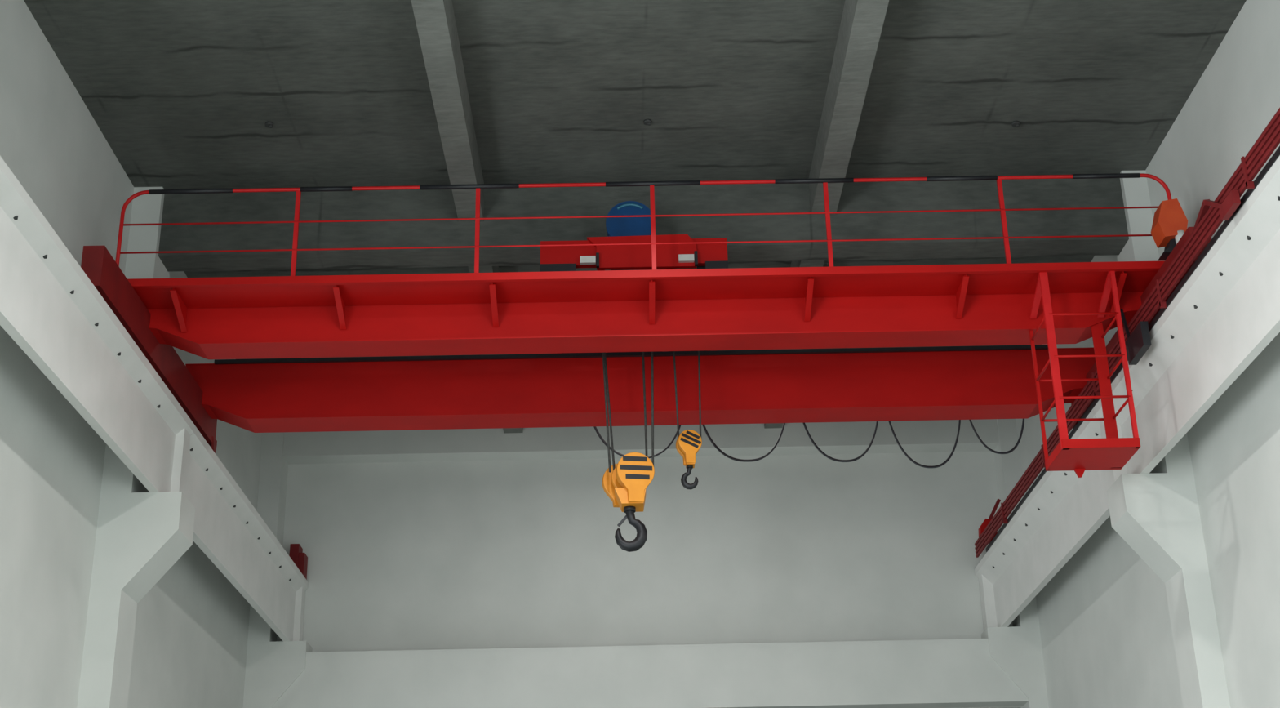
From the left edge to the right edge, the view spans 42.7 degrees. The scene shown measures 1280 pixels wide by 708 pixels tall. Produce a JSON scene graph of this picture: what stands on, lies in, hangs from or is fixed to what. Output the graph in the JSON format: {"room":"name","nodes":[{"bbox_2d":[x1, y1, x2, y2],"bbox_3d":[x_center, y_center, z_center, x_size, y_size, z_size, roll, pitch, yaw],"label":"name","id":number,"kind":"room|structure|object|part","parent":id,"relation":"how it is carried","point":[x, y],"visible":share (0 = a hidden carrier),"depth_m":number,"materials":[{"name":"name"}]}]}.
{"room":"factory floor","nodes":[
{"label":"factory floor","id":0,"kind":"room"},
{"bbox_2d":[0,0,262,707],"bbox_3d":[-6.381,0.670,12.197,0.315,11.564,36.330,-1,-22,-1],"label":"wall","id":1,"kind":"structure","parent":0,"point":[191,634],"depth_m":17.88,"materials":[{"name":"white paint"}]},
{"bbox_2d":[23,0,1246,359],"bbox_3d":[0.050,-5.348,13.411,13.419,0.210,33.915,-1,-22,-1],"label":"ceiling","id":2,"kind":"structure","parent":0,"point":[183,94],"depth_m":18.68,"materials":[{"name":"concrete"}]},
{"bbox_2d":[265,121,273,128],"bbox_3d":[-4.361,-2.688,19.246,0.094,0.052,0.092,-1,-22,-1],"label":"ceiling hook","id":3,"kind":"object","parent":2,"relation":"attached to","point":[268,124],"visible":1,"depth_m":19.22,"materials":[{"name":"grey metal"}]},
{"bbox_2d":[411,0,484,222],"bbox_3d":[-2.111,-3.339,17.195,0.315,0.514,7.518,-1,-22,-1],"label":"ceiling beam","id":4,"kind":"structure","parent":2,"relation":"attached to","point":[435,20],"depth_m":17.95,"materials":[{"name":"concrete"}]},
{"bbox_2d":[468,266,522,433],"bbox_3d":[-2.143,-0.304,24.519,0.315,0.514,7.413,-1,-22,-1],"label":"ceiling beam","id":5,"kind":"structure","parent":2,"relation":"attached to","point":[482,268],"depth_m":22.03,"materials":[{"name":"concrete"}]},
{"bbox_2d":[283,418,999,464],"bbox_3d":[0.023,1.306,28.089,12.128,0.850,0.441,-1,-22,-1],"label":"cross beam","id":6,"kind":"structure","parent":2,"relation":"attached to","point":[913,436],"depth_m":27.82,"materials":[{"name":"white paint"}]},
{"bbox_2d":[158,177,1128,271],"bbox_3d":[0.055,-1.667,20.831,12.128,0.914,0.462,-1,-22,-1],"label":"cross beam","id":7,"kind":"structure","parent":2,"relation":"attached to","point":[246,206],"depth_m":20.62,"materials":[{"name":"concrete"}]},
{"bbox_2d":[643,119,651,125],"bbox_3d":[0.090,-2.736,19.376,0.094,0.052,0.092,-1,-22,-1],"label":"ceiling hook","id":8,"kind":"object","parent":2,"relation":"attached to","point":[646,122],"visible":1,"depth_m":19.35,"materials":[{"name":"grey metal"}]},
{"bbox_2d":[764,260,824,428],"bbox_3d":[2.287,-0.384,24.571,0.315,0.514,7.413,-1,-22,-1],"label":"ceiling beam","id":9,"kind":"structure","parent":2,"relation":"attached to","point":[794,263],"depth_m":22.00,"materials":[{"name":"concrete"}]},
{"bbox_2d":[808,0,888,215],"bbox_3d":[2.318,-3.419,17.247,0.315,0.514,7.518,-1,-22,-1],"label":"ceiling beam","id":10,"kind":"structure","parent":2,"relation":"attached to","point":[862,21],"depth_m":18.10,"materials":[{"name":"concrete"}]},
{"bbox_2d":[1011,120,1019,127],"bbox_3d":[4.498,-2.747,19.593,0.094,0.052,0.092,-1,-22,-1],"label":"ceiling hook","id":11,"kind":"object","parent":2,"relation":"attached to","point":[1015,123],"visible":1,"depth_m":19.57,"materials":[{"name":"grey metal"}]},
{"bbox_2d":[276,451,1022,707],"bbox_3d":[0.042,3.474,27.600,12.789,5.229,0.315,-1,-22,-1],"label":"wall","id":12,"kind":"structure","parent":0,"point":[519,553],"depth_m":27.49,"materials":[{"name":"white paint"}]},
{"bbox_2d":[1015,0,1279,707],"bbox_3d":[6.720,0.434,12.351,0.315,11.564,36.330,-1,-22,-1],"label":"wall","id":13,"kind":"structure","parent":0,"point":[1105,626],"depth_m":18.52,"materials":[{"name":"white paint"}]},
{"bbox_3d":[0.294,5.990,10.022,13.419,0.210,36.330,-1,-22,-1],"label":"floor","id":14,"kind":"structure","parent":0,"visible":0},
{"bbox_2d":[76,186,195,707],"bbox_3d":[-5.779,3.356,18.713,0.945,11.564,0.651,-1,-22,-1],"label":"concrete column","id":15,"kind":"structure","parent":14,"relation":"on","point":[141,534],"depth_m":18.92,"materials":[{"name":"white paint"}]},
{"bbox_2d":[0,155,194,495],"bbox_3d":[-5.651,-0.124,16.335,0.368,1.102,7.873,-1,-22,-1],"label":"beam","id":16,"kind":"structure","parent":15,"relation":"on","point":[50,307],"depth_m":16.42,"materials":[{"name":"white paint"}]},
{"bbox_3d":[-5.669,-0.691,16.570,0.105,0.126,7.873,-1,-22,-1],"label":"rail","id":17,"kind":"object","parent":16,"relation":"on","visible":0},
{"bbox_2d":[80,173,1240,477],"bbox_3d":[0.114,-0.201,18.409,11.870,3.372,6.860,-1,-22,-1],"label":"crane","id":18,"kind":"object","parent":17,"relation":"on","point":[363,318],"visible":0.89,"depth_m":18.71,"materials":[{"name":"red paint"}]},
{"bbox_3d":[-3.851,-1.340,18.318,0.048,1.115,0.040,-1,-22,-1],"label":"handrail post","id":19,"kind":"part","parent":18,"relation":"part of","materials":[{"name":"red metal"}]},
{"bbox_3d":[-1.822,-1.377,18.341,0.048,1.115,0.040,-1,-22,-1],"label":"handrail post","id":20,"kind":"part","parent":18,"relation":"part of","materials":[{"name":"red metal"}]},
{"bbox_2d":[540,200,728,353],"bbox_3d":[-0.083,-0.951,20.413,2.180,1.130,2.890,-1,-22,-1],"label":"trolley","id":21,"kind":"object","parent":18,"relation":"on","point":[619,229],"visible":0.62,"depth_m":19.05,"materials":[{"name":"red metal"}]},
{"bbox_2d":[601,351,654,551],"bbox_3d":[-0.167,0.903,19.638,0.638,3.055,0.522,3,-23,-11],"label":"hook block","id":22,"kind":"object","parent":21,"relation":"hanging from","point":[625,482],"visible":0.98,"depth_m":19.20,"materials":[{"name":"yellow paint"}]},
{"bbox_3d":[0.019,-1.186,19.034,1.270,0.415,0.060,-1,-22,-1],"label":"plate","id":23,"kind":"part","parent":21,"relation":"part of","materials":[{"name":"red paint"}]},
{"bbox_2d":[672,350,702,489],"bbox_3d":[0.585,0.564,19.896,0.343,2.263,0.196,3,-23,-11],"label":"hook block","id":24,"kind":"object","parent":21,"relation":"hanging from","point":[689,442],"visible":0.99,"depth_m":19.60,"materials":[{"name":"yellow paint"}]},
{"bbox_3d":[0.100,-1.230,18.273,11.795,0.022,0.022,-1,-22,-1],"label":"rail","id":25,"kind":"part","parent":18,"relation":"part of","materials":[{"name":"red metal"}]},
{"bbox_3d":[0.092,-1.553,18.407,11.795,0.022,0.022,-1,-22,-1],"label":"rail","id":26,"kind":"part","parent":18,"relation":"part of","materials":[{"name":"red metal"}]},
{"bbox_3d":[0.095,-1.432,18.356,11.849,1.127,0.042,-1,-22,-1],"label":"handrail","id":27,"kind":"part","parent":18,"relation":"part of","materials":[{"name":"red metal"}]},
{"bbox_3d":[0.148,-1.412,18.365,0.048,1.115,0.040,-1,-22,-1],"label":"handrail post","id":28,"kind":"part","parent":18,"relation":"part of","materials":[{"name":"red metal"}]},
{"bbox_2d":[593,418,1024,467],"bbox_3d":[-0.037,0.910,21.509,10.600,1.342,0.320,-1,-22,-1],"label":"cable","id":29,"kind":"object","parent":18,"relation":"hanging from","point":[1023,420],"visible":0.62,"depth_m":21.47,"materials":[{"name":"black rubber"}]},
{"bbox_3d":[2.115,-1.448,18.388,0.048,1.115,0.040,-1,-22,-1],"label":"handrail post","id":30,"kind":"part","parent":18,"relation":"part of","materials":[{"name":"red metal"}]},
{"bbox_3d":[4.094,-1.483,18.411,0.048,1.115,0.040,-1,-22,-1],"label":"handrail post","id":31,"kind":"part","parent":18,"relation":"part of","materials":[{"name":"red metal"}]},
{"bbox_3d":[4.481,0.425,18.407,0.035,1.850,0.035,-1,-22,-1],"label":"cage post","id":32,"kind":"part","parent":18,"relation":"part of","materials":[{"name":"red metal"}]},
{"bbox_3d":[4.491,1.099,17.749,0.012,0.100,0.760,-1,-22,-1],"label":"kick plate","id":33,"kind":"part","parent":18,"relation":"part of","materials":[{"name":"red paint"}]},
{"bbox_3d":[4.502,0.039,17.809,0.085,2.105,0.040,-1,-22,-1],"label":"cage post","id":34,"kind":"part","parent":18,"relation":"part of","materials":[{"name":"red metal"}]},
{"bbox_3d":[4.903,0.947,17.403,0.820,0.100,0.012,-1,-22,-1],"label":"kick plate","id":35,"kind":"part","parent":18,"relation":"part of","materials":[{"name":"red paint"}]},
{"bbox_3d":[5.232,0.409,18.384,0.130,1.830,0.020,-1,-22,-1],"label":"cage post","id":36,"kind":"part","parent":18,"relation":"part of","materials":[{"name":"red metal"}]},
{"bbox_3d":[5.271,0.025,17.819,0.045,2.105,0.045,-1,-22,-1],"label":"cage post","id":37,"kind":"part","parent":18,"relation":"part of","materials":[{"name":"red metal"}]},
{"bbox_3d":[5.311,1.085,17.759,0.012,0.100,0.760,-1,-22,-1],"label":"kick plate","id":38,"kind":"part","parent":18,"relation":"part of","materials":[{"name":"red paint"}]},
{"bbox_2d":[243,431,311,707],"bbox_3d":[-5.811,6.370,25.988,0.945,11.564,0.651,-1,-22,-1],"label":"concrete column","id":39,"kind":"structure","parent":14,"relation":"on","point":[272,666],"depth_m":26.36,"materials":[{"name":"white paint"}]},
{"bbox_2d":[185,424,308,640],"bbox_3d":[-5.682,2.850,23.514,0.368,1.102,7.642,-1,-22,-1],"label":"beam","id":40,"kind":"structure","parent":39,"relation":"on","point":[228,529],"depth_m":23.08,"materials":[{"name":"white paint"}]},
{"bbox_2d":[288,543,307,579],"bbox_3d":[-5.661,3.444,27.105,0.242,0.545,0.368,-1,-22,-1],"label":"rail end stop","id":41,"kind":"object","parent":40,"relation":"on","point":[296,554],"visible":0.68,"depth_m":27.02,"materials":[{"name":"red paint"}]},
{"bbox_3d":[-5.586,3.525,27.111,0.094,0.398,0.294,-1,-22,-1],"label":"stop plate","id":42,"kind":"part","parent":41,"relation":"part of","materials":[{"name":"red paint"}]},
{"bbox_2d":[271,638,1028,707],"bbox_3d":[0.114,5.249,26.387,12.128,1.018,0.420,-1,-22,-1],"label":"beam","id":43,"kind":"structure","parent":39,"relation":"attached to","point":[932,673],"depth_m":26.20,"materials":[{"name":"white paint"}]},
{"bbox_2d":[981,418,1048,707],"bbox_3d":[6.080,6.156,26.129,0.845,11.564,0.651,-1,-22,-1],"label":"concrete column","id":44,"kind":"structure","parent":14,"relation":"on","point":[1017,650],"depth_m":26.43,"materials":[{"name":"white paint"}]},
{"bbox_2d":[974,408,1110,631],"bbox_3d":[5.847,2.642,23.650,0.446,1.102,7.642,-1,-22,-1],"label":"beam","id":45,"kind":"structure","parent":44,"relation":"on","point":[1064,509],"depth_m":23.61,"materials":[{"name":"white paint"}]},
{"bbox_2d":[978,498,1000,544],"bbox_3d":[5.752,2.785,26.847,0.401,0.831,0.178,-1,-22,-1],"label":"rail end stop","id":46,"kind":"object","parent":45,"relation":"on","point":[986,522],"visible":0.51,"depth_m":26.78,"materials":[{"name":"red paint"}]},
{"bbox_3d":[5.820,2.580,26.916,0.256,0.404,0.052,-1,-22,-1],"label":"stop arm","id":47,"kind":"part","parent":46,"relation":"part of","materials":[{"name":"red paint"}]},
{"bbox_2d":[1106,169,1230,707],"bbox_3d":[6.112,3.141,18.854,0.845,11.564,0.651,-1,-22,-1],"label":"concrete column","id":48,"kind":"structure","parent":14,"relation":"on","point":[1156,513],"depth_m":19.02,"materials":[{"name":"white paint"}]},
{"bbox_2d":[1093,155,1279,488],"bbox_3d":[5.878,-0.332,16.471,0.446,1.102,7.873,-1,-22,-1],"label":"beam","id":49,"kind":"structure","parent":48,"relation":"on","point":[1227,312],"depth_m":16.75,"materials":[{"name":"white paint"}]},
{"bbox_2d":[974,107,1279,557],"bbox_3d":[5.646,-2.845,12.256,0.121,0.326,31.972,-1,-22,-1],"label":"rail","id":50,"kind":"object","parent":49,"relation":"on","point":[1268,141],"visible":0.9,"depth_m":17.41,"materials":[{"name":"red metal"}]}
]}

